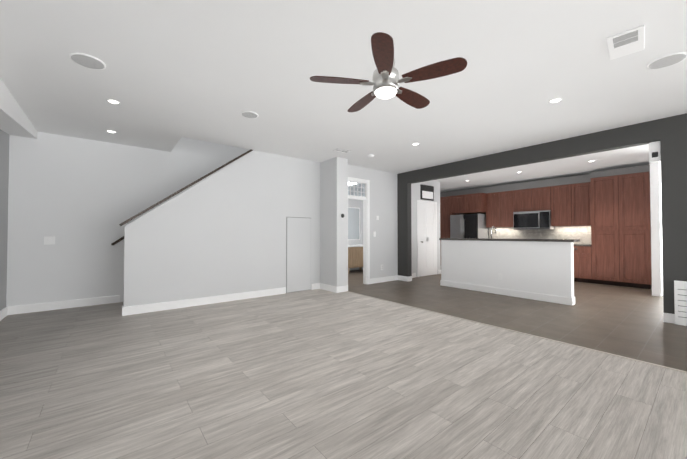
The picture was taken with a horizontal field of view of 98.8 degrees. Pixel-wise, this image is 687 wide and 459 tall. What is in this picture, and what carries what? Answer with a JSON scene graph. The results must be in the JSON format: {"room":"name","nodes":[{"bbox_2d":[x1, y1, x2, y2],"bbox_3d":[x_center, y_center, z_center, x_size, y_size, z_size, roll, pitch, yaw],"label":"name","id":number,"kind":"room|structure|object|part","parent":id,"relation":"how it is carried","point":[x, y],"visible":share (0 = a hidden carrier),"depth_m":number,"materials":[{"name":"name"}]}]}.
{"room":"living room","nodes":[
{"label":"living room","id":0,"kind":"room"},
{"bbox_2d":[0,129,8,310],"bbox_3d":[-0.580,-0.215,-1.177,0.120,2.700,13.990,1,-1,-39],"label":"wall","id":1,"kind":"structure","parent":0,"point":[4,161],"depth_m":4.07,"materials":[{"name":"paint"}]},
{"bbox_2d":[0,307,7,320],"bbox_3d":[-0.484,1.074,-1.210,0.016,0.120,13.854,1,-1,-39],"label":"baseboard","id":2,"kind":"structure","parent":1,"relation":"attached to","point":[3,312],"depth_m":4.05,"materials":[{"name":"white wood"}]},
{"bbox_2d":[6,132,249,306],"bbox_3d":[-2.974,-1.349,5.806,5.070,5.200,0.120,1,-1,-39],"label":"wall","id":3,"kind":"structure","parent":0,"point":[80,200],"depth_m":4.71,"materials":[{"name":"paint"}]},
{"bbox_2d":[44,237,54,244],"bbox_3d":[-4.484,0.169,4.490,0.120,0.120,0.010,1,-1,-39],"label":"switch plate","id":4,"kind":"object","parent":3,"relation":"attached to","point":[49,240],"visible":1,"depth_m":4.49,"materials":[{"name":"white plastic"}]},
{"bbox_2d":[7,295,119,314],"bbox_3d":[-4.307,1.171,4.612,1.279,0.120,0.016,1,-1,-39],"label":"baseboard","id":5,"kind":"structure","parent":3,"relation":"attached to","point":[28,308],"depth_m":4.56,"materials":[{"name":"white wood"}]},
{"bbox_2d":[111,236,123,244],"bbox_3d":[-2.704,-0.869,5.878,3.014,2.302,0.088,1,-1,-39],"label":"stair handrail","id":6,"kind":"object","parent":3,"relation":"attached to","point":[118,240],"visible":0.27,"depth_m":4.94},
{"bbox_2d":[123,150,319,306],"bbox_3d":[-1.851,-0.107,5.300,3.360,2.700,0.120,1,-1,-39],"label":"wall","id":7,"kind":"structure","parent":0,"point":[222,231],"depth_m":5.08,"materials":[{"name":"paint"}]},
{"bbox_2d":[119,149,252,225],"bbox_3d":[-2.441,-0.774,4.839,1.971,1.478,0.170,1,-1,-39],"label":"trim","id":8,"kind":"structure","parent":7,"relation":"on","point":[175,193],"depth_m":4.65,"materials":[{"name":"wood"}]},
{"bbox_2d":[122,287,285,315],"bbox_3d":[-2.133,1.177,4.966,2.561,0.120,0.016,1,-1,-39],"label":"baseboard","id":9,"kind":"structure","parent":7,"relation":"attached to","point":[140,309],"depth_m":4.77,"materials":[{"name":"white wood"}]},
{"bbox_2d":[286,217,310,292],"bbox_3d":[-0.898,0.503,5.963,0.570,1.502,0.016,1,-1,-39],"label":"door","id":10,"kind":"structure","parent":7,"relation":"in","point":[298,254],"depth_m":5.94,"materials":[{"name":"paint"}]},
{"bbox_2d":[311,283,319,289],"bbox_3d":[-0.586,1.198,6.202,0.199,0.120,0.016,1,-1,-39],"label":"baseboard","id":11,"kind":"structure","parent":7,"relation":"attached to","point":[315,286],"depth_m":6.19,"materials":[{"name":"white paint"}]},
{"bbox_2d":[320,157,347,286],"bbox_3d":[-0.207,-0.093,6.158,0.280,2.700,0.590,1,-1,-39],"label":"wall","id":12,"kind":"structure","parent":0,"point":[333,223],"depth_m":5.98,"materials":[{"name":"paint"}]},
{"bbox_2d":[320,283,336,292],"bbox_3d":[-0.313,1.195,6.032,0.016,0.120,0.590,1,-1,-39],"label":"baseboard","id":13,"kind":"structure","parent":12,"relation":"attached to","point":[328,287],"depth_m":6.01,"materials":[{"name":"white"}]},
{"bbox_2d":[337,285,347,292],"bbox_3d":[-0.018,1.193,5.900,0.280,0.120,0.016,1,-1,-39],"label":"baseboard","id":14,"kind":"structure","parent":12,"relation":"attached to","point":[342,289],"depth_m":5.89,"materials":[{"name":"white"}]},
{"bbox_2d":[0,289,686,458],"bbox_3d":[1.342,1.210,0.334,5.040,0.100,13.990,1,-1,-39],"label":"floor","id":15,"kind":"structure","parent":0,"point":[317,374],"depth_m":2.21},
{"bbox_2d":[346,291,686,372],"bbox_3d":[3.870,1.173,1.209,0.034,0.004,12.200,1,-1,-39],"label":"threshold strip","id":16,"kind":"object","parent":15,"relation":"on","point":[540,337],"depth_m":3.22,"materials":[{"name":"beige"}]},
{"bbox_2d":[0,0,686,191],"bbox_3d":[3.301,-1.553,2.592,10.860,0.100,15.000,1,-1,-39],"label":"ceiling","id":17,"kind":"structure","parent":0,"point":[207,70],"depth_m":2.86,"materials":[{"name":"paint"}]},
{"bbox_2d":[0,78,36,138],"bbox_3d":[-0.386,-1.409,-1.080,0.280,0.310,13.870,1,-1,-39],"label":"soffit","id":18,"kind":"structure","parent":17,"relation":"attached to","point":[14,120],"depth_m":3.50,"materials":[{"name":"paint"}]},
{"bbox_2d":[69,53,105,69],"bbox_3d":[-2.279,-1.496,2.626,0.250,0.012,0.250,1,-1,-39],"label":"ceiling speaker","id":19,"kind":"object","parent":17,"relation":"attached to","point":[87,61],"visible":1,"depth_m":2.61,"materials":[{"name":"white plastic"}]},
{"bbox_2d":[106,99,119,103],"bbox_3d":[-2.679,-1.486,3.426,0.134,0.006,0.134,1,-1,-39],"label":"recessed light","id":20,"kind":"object","parent":17,"relation":"in","point":[112,101],"visible":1,"depth_m":3.42,"materials":[{"name":"white"}]},
{"bbox_2d":[241,111,258,118],"bbox_3d":[-1.210,-1.476,3.796,0.220,0.012,0.220,1,-1,-39],"label":"ceiling speaker","id":21,"kind":"object","parent":17,"relation":"attached to","point":[249,114],"visible":0.98,"depth_m":3.77,"materials":[{"name":"white"}]},
{"bbox_2d":[334,148,350,152],"bbox_3d":[-0.019,-1.450,5.435,0.300,0.010,0.150,1,-1,-39],"label":"ceiling vent","id":22,"kind":"object","parent":17,"relation":"in","point":[342,150],"visible":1,"depth_m":5.41,"materials":[{"name":"white"}]},
{"bbox_2d":[310,32,466,111],"bbox_3d":[0.397,-1.337,2.648,1.252,0.330,1.278,1,-1,-39],"label":"ceiling fan","id":23,"kind":"object","parent":17,"relation":"hanging from","point":[386,80],"visible":1,"depth_m":2.50,"materials":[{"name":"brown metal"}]},
{"bbox_2d":[397,113,686,184],"bbox_3d":[3.104,-1.315,5.470,0.150,0.280,5.350,1,-1,-39],"label":"beam","id":24,"kind":"structure","parent":17,"relation":"attached to","point":[643,133],"depth_m":4.77,"materials":[{"name":"grey paint"}]},
{"bbox_2d":[549,98,561,102],"bbox_3d":[2.445,-1.486,3.397,0.134,0.006,0.134,1,-1,-39],"label":"recessed light","id":25,"kind":"object","parent":17,"relation":"in","point":[555,100],"visible":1,"depth_m":3.39,"materials":[{"name":"white"}]},
{"bbox_2d":[606,25,644,59],"bbox_3d":[2.281,-1.498,2.377,0.400,0.016,0.210,1,-1,-45],"label":"ceiling vent","id":26,"kind":"object","parent":17,"relation":"in","point":[627,42],"visible":0.94,"depth_m":2.35,"materials":[{"name":"white metal"}]},
{"bbox_2d":[647,52,686,68],"bbox_3d":[2.876,-1.496,2.620,0.250,0.012,0.250,1,-1,-39],"label":"ceiling speaker","id":27,"kind":"object","parent":17,"relation":"attached to","point":[667,60],"visible":1,"depth_m":2.60,"materials":[{"name":"white plastic"}]},
{"bbox_2d":[348,199,360,270],"bbox_3d":[-0.527,-0.047,8.929,3.000,2.700,0.120,1,-1,-39],"label":"wall","id":28,"kind":"structure","parent":0,"point":[354,203],"depth_m":9.59,"materials":[{"name":"paint"}]},
{"bbox_2d":[348,207,359,239],"bbox_3d":[0.166,-0.189,9.394,0.960,1.060,0.018,1,-1,-39],"label":"bathroom mirror","id":29,"kind":"object","parent":28,"relation":"attached to","point":[353,223],"visible":0.46,"depth_m":9.53,"materials":[{"name":"white mirror"}]},
{"bbox_2d":[361,200,362,269],"bbox_3d":[1.300,-0.046,8.949,0.120,2.700,2.130,1,-1,-39],"label":"wall","id":30,"kind":"structure","parent":0,"point":[362,223],"depth_m":9.71,"materials":[{"name":"paint"}]},
{"bbox_2d":[348,164,440,283],"bbox_3d":[1.428,-0.069,7.612,3.550,2.700,0.120,1,-1,-39],"label":"wall","id":31,"kind":"structure","parent":0,"point":[384,227],"depth_m":7.25,"materials":[{"name":"paint"}]},
{"bbox_2d":[348,182,364,196],"bbox_3d":[0.280,-0.916,6.707,0.558,0.303,0.007,1,-1,-39],"label":"window","id":32,"kind":"structure","parent":31,"relation":"in","point":[357,189],"depth_m":6.72,"materials":[{"name":"white"}]},
{"bbox_2d":[348,177,369,283],"bbox_3d":[0.285,0.056,6.685,0.730,2.420,0.138,1,-1,-39],"label":"door frame","id":33,"kind":"structure","parent":31,"relation":"attached to","point":[361,197],"depth_m":6.84,"materials":[{"name":"white wood"}]},
{"bbox_2d":[370,275,397,283],"bbox_3d":[0.988,1.214,7.151,0.974,0.120,0.016,1,-1,-39],"label":"baseboard","id":34,"kind":"structure","parent":31,"relation":"attached to","point":[383,279],"depth_m":7.13,"materials":[{"name":"white"}]},
{"bbox_2d":[417,200,436,276],"bbox_3d":[2.351,0.244,8.254,0.910,2.095,0.018,1,-1,-39],"label":"closet door","id":35,"kind":"structure","parent":31,"relation":"in","point":[427,236],"depth_m":8.23,"materials":[{"name":"white wood"}]},
{"bbox_2d":[420,184,433,200],"bbox_3d":[2.355,-1.033,8.270,0.580,0.410,0.033,1,-1,-39],"label":"sign panel","id":36,"kind":"object","parent":31,"relation":"attached to","point":[426,192],"visible":1,"depth_m":8.23,"materials":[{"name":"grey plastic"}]},
{"bbox_2d":[440,173,589,237],"bbox_3d":[5.265,-0.050,8.712,0.120,2.700,5.830,1,-1,-39],"label":"wall","id":37,"kind":"structure","parent":0,"point":[514,183],"depth_m":8.89,"materials":[{"name":"grey paint"}]},
{"bbox_2d":[348,270,686,370],"bbox_3d":[5.270,1.273,4.117,5.820,0.100,15.000,1,-1,-39],"label":"floor","id":38,"kind":"structure","parent":0,"point":[628,322],"depth_m":4.30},
{"bbox_2d":[348,245,362,273],"bbox_3d":[0.349,0.897,9.146,1.040,0.820,0.590,1,-1,-39],"label":"bathroom vanity","id":39,"kind":"object","parent":38,"relation":"on","point":[355,256],"visible":0.48,"depth_m":8.80,"materials":[{"name":"brown wood"}]},
{"bbox_2d":[397,183,411,276],"bbox_3d":[1.534,0.068,7.412,0.150,2.420,0.320,1,-1,-39],"label":"wall","id":40,"kind":"structure","parent":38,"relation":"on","point":[404,229],"depth_m":7.32,"materials":[{"name":"grey paint"}]},
{"bbox_2d":[398,275,407,281],"bbox_3d":[1.479,1.217,7.329,0.016,0.120,0.320,1,-1,-39],"label":"baseboard","id":41,"kind":"structure","parent":40,"relation":"attached to","point":[403,278],"depth_m":7.30,"materials":[{"name":"white"}]},
{"bbox_2d":[440,192,447,260],"bbox_3d":[3.631,0.014,10.162,0.619,2.620,0.537,1,-1,-39],"label":"tall cabinet","id":42,"kind":"object","parent":38,"relation":"on","point":[443,196],"depth_m":10.01,"materials":[{"name":"brown wood"}]},
{"bbox_2d":[448,190,463,237],"bbox_3d":[3.940,0.007,9.774,0.619,2.620,0.585,1,-1,-39],"label":"tall cabinet","id":43,"kind":"object","parent":38,"relation":"on","point":[455,198],"depth_m":9.74,"materials":[{"name":"brown wood"}]},
{"bbox_3d":[3.412,0.056,9.988,0.020,2.324,0.534,1,-1,-39],"label":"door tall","id":44,"kind":"part","parent":43,"relation":"part of","materials":[{"name":"brown wood"}]},
{"bbox_3d":[3.743,-0.821,9.589,0.020,0.584,0.514,1,-1,-39],"label":"door","id":45,"kind":"part","parent":43,"relation":"part of","materials":[{"name":"brown wood"}]},
{"bbox_2d":[450,214,487,237],"bbox_3d":[4.032,0.418,9.482,0.776,1.790,0.905,1,-1,-39],"label":"fridge","id":46,"kind":"object","parent":38,"relation":"on","point":[468,226],"visible":0.5,"depth_m":9.21,"materials":[{"name":"silver metal"}]},
{"bbox_2d":[464,188,479,213],"bbox_3d":[4.274,0.000,9.357,0.619,2.620,0.485,1,-1,-39],"label":"tall cabinet","id":47,"kind":"object","parent":38,"relation":"on","point":[471,196],"depth_m":9.29,"materials":[{"name":"brown wood"}]},
{"bbox_3d":[4.067,-0.828,9.182,0.020,0.584,0.514,1,-1,-39],"label":"door","id":48,"kind":"part","parent":47,"relation":"part of","materials":[{"name":"brown wood"}]},
{"bbox_2d":[480,186,491,237],"bbox_3d":[4.551,-0.005,9.011,0.619,2.620,0.400,1,-1,-39],"label":"tall cabinet","id":49,"kind":"object","parent":38,"relation":"on","point":[485,192],"depth_m":9.07,"materials":[{"name":"brown wood"}]},
{"bbox_3d":[4.550,-0.596,8.975,0.020,1.054,0.394,1,-1,-39],"label":"door","id":50,"kind":"part","parent":49,"relation":"part of","materials":[{"name":"brown wood"}]},
{"bbox_2d":[492,184,507,238],"bbox_3d":[4.810,-0.011,8.686,0.619,2.620,0.432,1,-1,-39],"label":"tall cabinet","id":51,"kind":"object","parent":38,"relation":"on","point":[499,193],"depth_m":8.85,"materials":[{"name":"brown wood"}]},
{"bbox_3d":[4.799,-0.601,8.663,0.020,1.054,0.394,1,-1,-39],"label":"door","id":52,"kind":"part","parent":51,"relation":"part of","materials":[{"name":"brown wood"}]},
{"bbox_2d":[440,242,576,305],"bbox_3d":[3.261,0.739,5.978,0.786,1.030,2.432,1,-1,-39],"label":"kitchen island","id":53,"kind":"object","parent":38,"relation":"on","point":[539,269],"depth_m":5.48,"materials":[{"name":"paint"}]},
{"bbox_2d":[439,238,578,241],"bbox_3d":[3.088,0.201,5.836,0.365,0.040,2.480,1,-1,-39],"label":"island countertop","id":54,"kind":"structure","parent":53,"relation":"on","point":[442,239],"depth_m":5.66,"materials":[{"name":"black stone"}]},
{"bbox_2d":[508,179,547,238],"bbox_3d":[5.231,-0.020,8.159,0.619,2.620,0.916,1,-1,-39],"label":"tall cabinet","id":55,"kind":"object","parent":38,"relation":"on","point":[533,195],"depth_m":8.30,"materials":[{"name":"brown wood"}]},
{"bbox_3d":[5.066,-0.822,8.332,0.020,0.624,0.449,1,-1,-39],"label":"door","id":56,"kind":"part","parent":55,"relation":"part of","materials":[{"name":"brown wood"}]},
{"bbox_2d":[513,210,554,229],"bbox_3d":[5.294,-0.251,8.214,0.429,0.505,0.900,1,-1,-39],"label":"over-the-range microwave","id":57,"kind":"object","parent":55,"relation":"attached to","point":[533,220],"visible":0.98,"depth_m":8.09,"materials":[{"name":"silver metal"}]},
{"bbox_3d":[5.472,0.153,8.343,0.010,0.460,2.660,1,-1,-39],"label":"backsplash panel","id":58,"kind":"part","parent":55,"relation":"part of","materials":[{"name":"beige tile"}]},
{"bbox_3d":[5.350,-0.828,7.977,0.020,0.624,0.449,1,-1,-39],"label":"door","id":59,"kind":"part","parent":55,"relation":"part of","materials":[{"name":"brown wood"}]},
{"bbox_2d":[548,177,567,238],"bbox_3d":[5.653,-0.028,7.631,0.619,2.620,0.437,1,-1,-39],"label":"tall cabinet","id":60,"kind":"object","parent":38,"relation":"on","point":[557,187],"depth_m":7.70,"materials":[{"name":"brown wood"}]},
{"bbox_3d":[5.629,-0.619,7.624,0.020,1.054,0.434,1,-1,-39],"label":"door","id":61,"kind":"part","parent":60,"relation":"part of","materials":[{"name":"brown wood"}]},
{"bbox_2d":[568,174,591,244],"bbox_3d":[5.927,-0.034,7.288,0.619,2.620,0.440,1,-1,-39],"label":"tall cabinet","id":62,"kind":"object","parent":38,"relation":"on","point":[579,227],"depth_m":7.39,"materials":[{"name":"brown wood"}]},
{"bbox_3d":[4.756,-1.221,8.991,0.348,0.189,4.530,1,-1,-39],"label":"soffit panel","id":63,"kind":"part","parent":62,"relation":"part of","materials":[{"name":"grey paint"}]},
{"bbox_3d":[5.904,-0.624,7.280,0.020,1.054,0.434,1,-1,-39],"label":"door","id":64,"kind":"part","parent":62,"relation":"part of","materials":[{"name":"brown wood"}]},
{"bbox_2d":[573,245,591,282],"bbox_3d":[5.906,0.841,7.299,0.619,0.870,0.505,1,-1,-39],"label":"base cabinet","id":65,"kind":"object","parent":38,"relation":"on","point":[583,254],"depth_m":7.04,"materials":[{"name":"brown wood"}]},
{"bbox_3d":[5.693,0.483,7.093,0.020,0.154,0.434,1,-1,-39],"label":"drawer","id":66,"kind":"part","parent":65,"relation":"part of","materials":[{"name":"brown wood"}]},
{"bbox_3d":[5.693,0.873,7.086,0.020,0.594,0.434,1,-1,-39],"label":"door","id":67,"kind":"part","parent":65,"relation":"part of","materials":[{"name":"brown wood"}]},
{"bbox_2d":[588,169,619,285],"bbox_3d":[6.215,-0.040,6.927,0.619,2.620,0.485,1,-1,-39],"label":"tall cabinet","id":68,"kind":"object","parent":38,"relation":"on","point":[604,216],"depth_m":6.74,"materials":[{"name":"brown wood"}]},
{"bbox_3d":[5.982,-0.601,6.750,0.020,1.219,0.479,1,-1,-39],"label":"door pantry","id":69,"kind":"part","parent":68,"relation":"part of","materials":[{"name":"brown wood"}]},
{"bbox_3d":[5.982,0.594,6.730,0.020,1.139,0.479,1,-1,-39],"label":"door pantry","id":70,"kind":"part","parent":68,"relation":"part of","materials":[{"name":"brown wood"}]},
{"bbox_2d":[616,165,651,288],"bbox_3d":[6.518,-0.047,6.548,0.619,2.620,0.485,1,-1,-39],"label":"tall cabinet","id":71,"kind":"object","parent":38,"relation":"on","point":[633,214],"depth_m":6.35,"materials":[{"name":"brown wood"}]},
{"bbox_3d":[6.389,-1.284,6.731,0.618,0.139,1.040,1,-1,-39],"label":"soffit panel","id":72,"kind":"part","parent":71,"relation":"part of","materials":[{"name":"grey paint"}]},
{"bbox_3d":[6.284,-0.607,6.371,0.020,1.219,0.479,1,-1,-39],"label":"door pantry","id":73,"kind":"part","parent":71,"relation":"part of","materials":[{"name":"brown wood"}]},
{"bbox_3d":[6.284,0.588,6.351,0.020,1.139,0.479,1,-1,-39],"label":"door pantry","id":74,"kind":"part","parent":71,"relation":"part of","materials":[{"name":"brown wood"}]},
{"bbox_2d":[660,135,686,313],"bbox_3d":[4.533,0.005,3.659,0.150,2.420,0.770,1,-1,-39],"label":"wall","id":75,"kind":"structure","parent":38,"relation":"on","point":[674,193],"depth_m":3.83,"materials":[{"name":"grey paint"}]},
{"bbox_2d":[649,141,660,162],"bbox_3d":[4.261,-1.061,4.023,0.104,0.265,0.109,1,-1,-39],"label":"sensor box","id":76,"kind":"object","parent":75,"relation":"attached to","point":[655,151],"visible":0.88,"depth_m":3.99,"materials":[{"name":"white plastic"}]},
{"bbox_2d":[663,313,674,323],"bbox_3d":[4.468,1.154,3.588,0.016,0.120,0.770,1,-1,-39],"label":"baseboard","id":77,"kind":"structure","parent":75,"relation":"attached to","point":[668,317],"depth_m":3.84,"materials":[{"name":"white wood"}]},
{"bbox_2d":[674,280,686,325],"bbox_3d":[4.473,0.933,3.544,0.035,0.560,0.650,1,-1,-39],"label":"air vent grille","id":78,"kind":"object","parent":75,"relation":"attached to","point":[680,297],"visible":0.94,"depth_m":3.75,"materials":[{"name":"white metal"}]},
{"bbox_2d":[650,161,662,295],"bbox_3d":[6.434,-0.096,5.992,1.450,2.700,0.120,1,-1,-39],"label":"wall","id":79,"kind":"structure","parent":0,"point":[656,228],"depth_m":5.54,"materials":[{"name":"white paint"}]},
{"bbox_2d":[652,289,660,296],"bbox_3d":[5.861,1.186,5.513,0.016,0.120,0.120,1,-1,-39],"label":"baseboard","id":80,"kind":"structure","parent":79,"relation":"attached to","point":[655,292],"depth_m":5.51,"materials":[{"name":"white"}]}
]}

